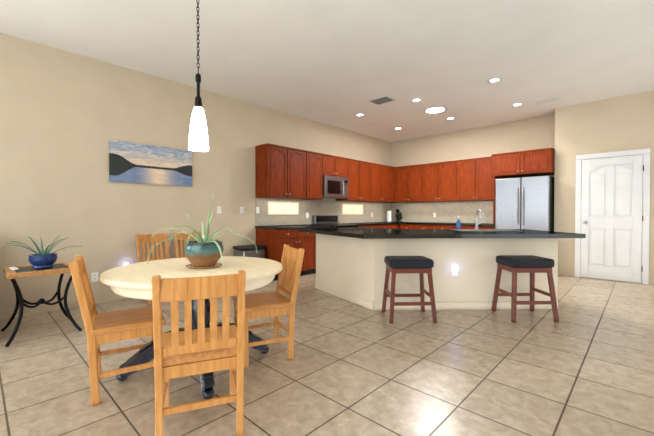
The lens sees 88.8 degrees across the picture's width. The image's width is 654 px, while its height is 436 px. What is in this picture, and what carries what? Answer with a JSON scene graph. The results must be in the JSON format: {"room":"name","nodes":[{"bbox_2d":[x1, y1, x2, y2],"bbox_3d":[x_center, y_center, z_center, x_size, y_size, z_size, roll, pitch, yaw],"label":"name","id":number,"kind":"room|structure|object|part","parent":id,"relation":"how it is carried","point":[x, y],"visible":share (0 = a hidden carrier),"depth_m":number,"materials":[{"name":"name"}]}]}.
{"room":"kitchen","nodes":[
{"label":"kitchen","id":0,"kind":"room"},
{"bbox_2d":[0,33,390,318],"bbox_3d":[-2.680,-0.478,4.755,0.162,3.150,13.180,1,1,43],"label":"wall","id":1,"kind":"structure","parent":0,"point":[65,117],"depth_m":4.39,"materials":[{"name":"paint"}]},
{"bbox_2d":[91,272,97,281],"bbox_3d":[-3.005,0.763,4.324,0.006,0.118,0.075,1,1,43],"label":"electrical outlet plate","id":2,"kind":"object","parent":1,"relation":"attached to","point":[94,276],"depth_m":4.32,"materials":[{"name":"white plastic"}]},
{"bbox_2d":[109,140,191,185],"bbox_3d":[-2.495,-0.764,4.818,0.034,0.550,1.110,1,1,43],"label":"picture","id":3,"kind":"object","parent":1,"relation":"attached to","point":[129,162],"visible":0.93,"depth_m":4.75},
{"bbox_2d":[255,143,290,198],"bbox_3d":[-0.999,-0.843,6.163,0.353,0.938,0.524,1,1,43],"label":"upper cabinet","id":4,"kind":"object","parent":1,"relation":"attached to","point":[272,162],"depth_m":6.02,"materials":[{"name":"brown wood"}]},
{"bbox_2d":[291,148,310,198],"bbox_3d":[-0.697,-0.848,6.482,0.353,0.938,0.606,1,1,43],"label":"upper cabinet","id":5,"kind":"object","parent":1,"relation":"attached to","point":[293,186],"depth_m":6.43,"materials":[{"name":"brown wood"}]},
{"bbox_2d":[311,151,322,198],"bbox_3d":[-0.394,-0.853,6.802,0.353,0.938,0.529,1,1,43],"label":"upper cabinet","id":6,"kind":"object","parent":1,"relation":"attached to","point":[316,158],"depth_m":6.74,"materials":[{"name":"brown wood"}]},
{"bbox_2d":[323,175,338,198],"bbox_3d":[-0.017,-0.661,7.163,0.408,0.445,0.490,1,1,43],"label":"microwave","id":7,"kind":"object","parent":1,"relation":"attached to","point":[330,182],"depth_m":6.99,"materials":[{"name":"silver metal"}]},
{"bbox_2d":[323,155,338,174],"bbox_3d":[-0.057,-1.108,7.154,0.353,0.438,0.453,1,1,43],"label":"upper cabinet","id":8,"kind":"object","parent":1,"relation":"attached to","point":[330,162],"depth_m":7.04,"materials":[{"name":"brown wood"}]},
{"bbox_2d":[339,157,346,174],"bbox_3d":[0.168,-1.111,7.392,0.353,0.438,0.453,1,1,43],"label":"upper cabinet","id":9,"kind":"object","parent":1,"relation":"attached to","point":[342,161],"depth_m":7.32,"materials":[{"name":"brown wood"}]},
{"bbox_2d":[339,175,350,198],"bbox_3d":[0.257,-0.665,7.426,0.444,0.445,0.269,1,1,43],"label":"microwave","id":10,"kind":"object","parent":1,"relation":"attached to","point":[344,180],"depth_m":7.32,"materials":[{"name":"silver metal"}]},
{"bbox_2d":[335,159,362,202],"bbox_3d":[0.499,-0.867,7.744,0.353,0.938,0.508,1,1,43],"label":"upper cabinet","id":11,"kind":"object","parent":1,"relation":"attached to","point":[354,167],"depth_m":7.68,"materials":[{"name":"brown wood"}]},
{"bbox_2d":[363,161,370,202],"bbox_3d":[0.775,-0.871,8.035,0.353,0.938,0.546,1,1,43],"label":"upper cabinet","id":12,"kind":"object","parent":1,"relation":"attached to","point":[366,166],"depth_m":7.98,"materials":[{"name":"brown wood"}]},
{"bbox_2d":[371,163,378,202],"bbox_3d":[1.077,-0.875,8.354,0.353,0.938,0.586,1,1,43],"label":"upper cabinet","id":13,"kind":"object","parent":1,"relation":"attached to","point":[374,167],"depth_m":8.22,"materials":[{"name":"brown wood"}]},
{"bbox_2d":[379,164,394,202],"bbox_3d":[1.460,-0.881,8.727,0.396,0.938,0.733,1,1,43],"label":"upper cabinet","id":14,"kind":"object","parent":1,"relation":"attached to","point":[386,173],"depth_m":8.59,"materials":[{"name":"brown wood"}]},
{"bbox_2d":[0,273,653,435],"bbox_3d":[0.854,1.196,1.430,10.200,0.100,13.480,1,1,43],"label":"floor","id":15,"kind":"structure","parent":0,"point":[584,366],"depth_m":2.40,"materials":[{"name":"tile"}]},
{"bbox_2d":[1,262,82,346],"bbox_3d":[-2.803,0.791,3.279,0.604,0.650,0.554,1,1,43],"label":"side table","id":16,"kind":"object","parent":15,"relation":"on","point":[13,273],"visible":1,"depth_m":3.21,"materials":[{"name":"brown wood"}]},
{"bbox_2d":[2,235,82,268],"bbox_3d":[-2.759,0.328,3.231,0.618,0.308,0.537,1,1,43],"label":"plant","id":17,"kind":"object","parent":16,"relation":"on","point":[42,259],"visible":1,"depth_m":3.19,"materials":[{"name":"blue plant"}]},
{"bbox_2d":[69,254,164,405],"bbox_3d":[-1.402,0.693,2.262,0.508,0.883,0.430,-1,1,-33],"label":"chair","id":18,"kind":"object","parent":15,"relation":"on","point":[114,326],"visible":0.83,"depth_m":2.11,"materials":[{"name":"brown wood"}]},
{"bbox_2d":[135,233,168,303],"bbox_3d":[-2.317,0.659,4.580,0.508,0.883,0.430,1,1,43],"label":"chair","id":19,"kind":"object","parent":15,"relation":"on","point":[148,238],"visible":0.46,"depth_m":4.70,"materials":[{"name":"brown wood"}]},
{"bbox_2d":[174,231,201,257],"bbox_3d":[-1.960,0.653,4.958,0.508,0.883,0.430,1,1,43],"label":"chair","id":20,"kind":"object","parent":15,"relation":"on","point":[181,236],"visible":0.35,"depth_m":5.00,"materials":[{"name":"brown wood"}]},
{"bbox_2d":[99,256,282,398],"bbox_3d":[-0.973,0.749,2.549,1.260,0.760,1.260,1,1,43],"label":"dining table","id":21,"kind":"object","parent":15,"relation":"on","point":[134,280],"visible":0.44,"depth_m":2.33,"materials":[{"name":"beige paint"}]},
{"bbox_2d":[148,192,257,268],"bbox_3d":[-0.930,0.087,2.523,0.709,0.561,0.751,1,1,43],"label":"potted plant","id":22,"kind":"object","parent":21,"relation":"on","point":[203,251],"visible":1,"depth_m":2.44,"materials":[{"name":"ceramic"}]},
{"bbox_2d":[152,270,245,435],"bbox_3d":[-0.684,0.700,1.809,0.430,0.883,0.508,0,1,-22],"label":"chair","id":23,"kind":"object","parent":15,"relation":"on","point":[201,349],"visible":1,"depth_m":1.63,"materials":[{"name":"brown wood"}]},
{"bbox_2d":[233,244,265,257],"bbox_3d":[-1.318,0.780,5.736,0.395,0.606,0.460,1,1,43],"label":"trash can","id":24,"kind":"object","parent":15,"relation":"on","point":[245,250],"visible":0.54,"depth_m":5.62,"materials":[{"name":"metal"}]},
{"bbox_2d":[232,244,304,368],"bbox_3d":[-0.497,0.685,2.777,0.508,0.883,0.430,0,1,-26],"label":"chair","id":25,"kind":"object","parent":15,"relation":"on","point":[276,304],"visible":0.85,"depth_m":2.67,"materials":[{"name":"brown wood"}]},
{"bbox_2d":[255,227,302,280],"bbox_3d":[-0.898,0.632,6.096,0.623,0.890,0.531,1,1,43],"label":"base cabinet","id":26,"kind":"object","parent":15,"relation":"on","point":[274,241],"depth_m":5.87,"materials":[{"name":"brown wood"}]},
{"bbox_2d":[267,223,332,230],"bbox_3d":[-0.597,0.162,6.394,0.640,0.040,1.420,1,1,43],"label":"countertop","id":27,"kind":"structure","parent":26,"relation":"on","point":[286,226],"depth_m":6.36,"materials":[{"name":"black stone"}]},
{"bbox_2d":[303,227,318,274],"bbox_3d":[-0.597,0.627,6.413,0.623,0.890,0.594,1,1,43],"label":"base cabinet","id":28,"kind":"object","parent":15,"relation":"on","point":[309,239],"depth_m":6.26,"materials":[{"name":"brown wood"}]},
{"bbox_2d":[313,215,357,227],"bbox_3d":[0.204,0.487,7.155,0.722,1.110,0.740,1,1,43],"label":"range","id":29,"kind":"object","parent":15,"relation":"on","point":[326,219],"visible":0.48,"depth_m":7.18,"materials":[{"name":"metal"}]},
{"bbox_2d":[383,223,390,228],"bbox_3d":[1.151,0.600,8.257,0.623,0.890,0.550,1,1,43],"label":"base cabinet","id":30,"kind":"object","parent":15,"relation":"on","point":[385,225],"depth_m":8.11,"materials":[{"name":"brown wood"}]},
{"bbox_2d":[391,223,398,228],"bbox_3d":[1.420,0.596,8.541,0.623,0.890,0.486,1,1,43],"label":"base cabinet","id":31,"kind":"object","parent":15,"relation":"on","point":[393,225],"depth_m":8.39,"materials":[{"name":"brown wood"}]},
{"bbox_2d":[399,223,418,228],"bbox_3d":[2.243,0.596,8.548,0.520,0.890,0.623,1,1,43],"label":"base cabinet","id":32,"kind":"object","parent":15,"relation":"on","point":[401,225],"depth_m":8.31,"materials":[{"name":"brown wood"}]},
{"bbox_2d":[355,223,378,226],"bbox_3d":[1.229,0.134,8.320,0.640,0.040,2.327,1,1,43],"label":"countertop","id":33,"kind":"structure","parent":32,"relation":"on","point":[359,224],"depth_m":7.60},
{"bbox_2d":[386,211,391,221],"bbox_3d":[1.676,-0.075,9.024,0.150,0.355,0.150,1,1,43],"label":"paper towel","id":34,"kind":"object","parent":33,"relation":"on","point":[388,216],"visible":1,"depth_m":8.97,"materials":[{"name":"white paper"}]},
{"bbox_2d":[395,209,401,221],"bbox_3d":[1.938,-0.071,9.010,0.100,0.347,0.215,1,1,43],"label":"knife block","id":35,"kind":"object","parent":33,"relation":"on","point":[398,214],"visible":1,"depth_m":8.96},
{"bbox_2d":[435,223,494,226],"bbox_3d":[2.876,0.140,7.928,2.295,0.040,0.641,1,1,43],"label":"countertop","id":36,"kind":"structure","parent":32,"relation":"on","point":[436,224],"depth_m":7.54,"materials":[{"name":"black stone"}]},
{"bbox_2d":[382,256,436,323],"bbox_3d":[0.907,0.777,3.741,0.509,0.676,0.449,0,1,-2],"label":"bar stool","id":37,"kind":"object","parent":15,"relation":"on","point":[420,265],"visible":1,"depth_m":3.57,"materials":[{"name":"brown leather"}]},
{"bbox_2d":[419,223,434,228],"bbox_3d":[2.552,0.600,8.255,0.583,0.890,0.623,1,1,43],"label":"base cabinet","id":38,"kind":"object","parent":15,"relation":"on","point":[421,225],"depth_m":7.97,"materials":[{"name":"brown wood"}]},
{"bbox_2d":[315,234,557,310],"bbox_3d":[1.389,0.657,4.708,2.963,0.882,2.191,1,1,43],"label":"kitchen island","id":39,"kind":"object","parent":15,"relation":"on","point":[350,265],"depth_m":4.04,"materials":[{"name":"paint"}]},
{"bbox_2d":[299,226,585,249],"bbox_3d":[1.381,0.194,4.583,3.346,0.048,2.586,1,1,43],"label":"island countertop","id":40,"kind":"structure","parent":39,"relation":"on","point":[505,239],"depth_m":4.04,"materials":[{"name":"black stone"}]},
{"bbox_2d":[456,216,460,228],"bbox_3d":[1.904,0.070,4.836,0.064,0.188,0.062,1,1,43],"label":"soap bottle","id":41,"kind":"object","parent":40,"relation":"on","point":[458,224],"visible":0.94,"depth_m":4.81,"materials":[{"name":"blue plastic"}]},
{"bbox_2d":[435,227,454,228],"bbox_3d":[2.883,0.605,7.941,0.582,0.890,0.623,1,1,43],"label":"base cabinet","id":42,"kind":"object","parent":15,"relation":"on","point":[435,227],"depth_m":7.67,"materials":[{"name":"brown wood"}]},
{"bbox_2d":[478,227,494,228],"bbox_3d":[3.523,0.614,7.335,0.520,0.890,0.623,1,1,43],"label":"base cabinet","id":43,"kind":"object","parent":15,"relation":"on","point":[478,227],"depth_m":7.05,"materials":[{"name":"brown wood"}]},
{"bbox_2d":[491,255,558,322],"bbox_3d":[2.226,0.776,3.780,0.509,0.676,0.449,0,1,-2],"label":"bar stool","id":44,"kind":"object","parent":15,"relation":"on","point":[532,265],"visible":1,"depth_m":3.61,"materials":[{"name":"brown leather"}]},
{"bbox_2d":[495,176,554,230],"bbox_3d":[3.992,0.137,6.732,0.930,1.858,0.795,1,1,43],"label":"fridge","id":45,"kind":"object","parent":15,"relation":"on","point":[524,203],"visible":0.52,"depth_m":6.43,"materials":[{"name":"metal"}]},
{"bbox_2d":[0,0,653,141],"bbox_3d":[0.854,-2.054,1.383,10.200,0.100,13.480,1,1,43],"label":"ceiling","id":46,"kind":"structure","parent":0,"point":[339,63],"depth_m":4.07,"materials":[{"name":"paint"}]},
{"bbox_2d":[188,0,208,151],"bbox_3d":[-0.973,-1.268,2.519,0.146,1.504,0.146,1,1,43],"label":"pendant lamp","id":47,"kind":"object","parent":46,"relation":"hanging from","point":[198,100],"depth_m":2.49,"materials":[{"name":"glass"}]},
{"bbox_3d":[-0.973,-0.677,2.528,0.146,0.323,0.146,1,1,43],"label":"pendant light shade","id":48,"kind":"part","parent":47,"relation":"part of","materials":[{"name":"white glass"}]},
{"bbox_2d":[368,95,395,104],"bbox_3d":[0.968,-2.059,5.864,0.400,0.019,0.300,1,1,43],"label":"ceiling vent","id":49,"kind":"object","parent":46,"relation":"in","point":[382,100],"depth_m":5.84,"materials":[{"name":"grey metal"}]},
{"bbox_2d":[411,98,421,101],"bbox_3d":[1.559,-2.062,5.839,0.178,0.010,0.189,1,1,43],"label":"recessed light","id":50,"kind":"object","parent":46,"relation":"in","point":[416,99],"depth_m":5.87,"materials":[{"name":"white paint"}]},
{"bbox_2d":[424,107,446,113],"bbox_3d":[2.077,-2.071,6.414,0.420,0.010,0.435,1,1,43],"label":"recessed light","id":51,"kind":"object","parent":46,"relation":"in","point":[434,110],"depth_m":6.44,"materials":[{"name":"white paint"}]},
{"bbox_2d":[487,78,501,82],"bbox_3d":[2.491,-2.050,4.959,0.189,0.010,0.191,1,1,43],"label":"recessed light","id":52,"kind":"object","parent":46,"relation":"in","point":[493,80],"depth_m":4.99,"materials":[{"name":"white paint"}]},
{"bbox_2d":[512,103,522,106],"bbox_3d":[3.470,-2.066,6.087,0.179,0.010,0.201,1,1,43],"label":"recessed light","id":53,"kind":"object","parent":46,"relation":"in","point":[517,104],"depth_m":6.09,"materials":[{"name":"white paint"}]},
{"bbox_2d":[535,97,559,103],"bbox_3d":[3.888,-2.066,5.892,0.360,0.006,0.160,1,1,43],"label":"ceiling vent","id":54,"kind":"object","parent":46,"relation":"in","point":[553,99],"depth_m":5.86,"materials":[{"name":"white metal"}]},
{"bbox_2d":[391,115,554,177],"bbox_3d":[3.275,-0.527,8.088,3.920,3.150,0.150,1,1,43],"label":"wall","id":55,"kind":"structure","parent":0,"point":[520,135],"depth_m":7.75,"materials":[{"name":"paint"}]},
{"bbox_2d":[395,165,410,202],"bbox_3d":[2.071,-0.883,8.842,0.458,0.938,0.401,1,1,43],"label":"upper cabinet","id":56,"kind":"object","parent":55,"relation":"attached to","point":[402,174],"depth_m":8.72,"materials":[{"name":"brown wood"}]},
{"bbox_2d":[411,164,426,202],"bbox_3d":[2.357,-0.879,8.604,0.536,0.938,0.353,1,1,43],"label":"upper cabinet","id":57,"kind":"object","parent":55,"relation":"attached to","point":[418,172],"depth_m":8.41,"materials":[{"name":"brown wood"}]},
{"bbox_2d":[427,163,442,202],"bbox_3d":[2.654,-0.875,8.322,0.536,0.938,0.353,1,1,43],"label":"upper cabinet","id":58,"kind":"object","parent":55,"relation":"attached to","point":[434,170],"depth_m":8.13,"materials":[{"name":"brown wood"}]},
{"bbox_2d":[439,160,458,202],"bbox_3d":[2.963,-0.871,8.030,0.566,0.938,0.353,1,1,43],"label":"upper cabinet","id":59,"kind":"object","parent":55,"relation":"attached to","point":[449,193],"depth_m":7.86,"materials":[{"name":"brown wood"}]},
{"bbox_2d":[459,159,478,202],"bbox_3d":[3.278,-0.866,7.731,0.556,0.938,0.353,1,1,43],"label":"upper cabinet","id":60,"kind":"object","parent":55,"relation":"attached to","point":[468,168],"depth_m":7.56,"materials":[{"name":"brown wood"}]},
{"bbox_2d":[479,157,494,202],"bbox_3d":[3.564,-0.862,7.460,0.483,0.938,0.353,1,1,43],"label":"upper cabinet","id":61,"kind":"object","parent":55,"relation":"attached to","point":[486,184],"depth_m":7.31,"materials":[{"name":"brown wood"}]},
{"bbox_2d":[491,151,530,178],"bbox_3d":[3.864,-1.095,6.987,0.598,0.458,0.623,1,1,43],"label":"upper cabinet","id":62,"kind":"object","parent":55,"relation":"attached to","point":[503,165],"depth_m":6.78,"materials":[{"name":"brown wood"}]},
{"bbox_2d":[523,148,554,176],"bbox_3d":[4.206,-1.091,6.662,0.598,0.458,0.623,1,1,43],"label":"upper cabinet","id":63,"kind":"object","parent":55,"relation":"attached to","point":[536,162],"depth_m":6.39,"materials":[{"name":"brown wood"}]},
{"bbox_2d":[554,90,653,284],"bbox_3d":[6.589,-0.476,4.608,5.680,3.150,0.642,1,1,43],"label":"wall","id":64,"kind":"structure","parent":0,"point":[621,123],"depth_m":5.95,"materials":[{"name":"paint"}]},
{"bbox_2d":[574,148,650,284],"bbox_3d":[4.870,-0.027,5.745,0.980,2.219,0.103,1,1,43],"label":"door","id":65,"kind":"structure","parent":64,"relation":"in","point":[612,222],"depth_m":5.74,"materials":[{"name":"white paint"}]}
]}

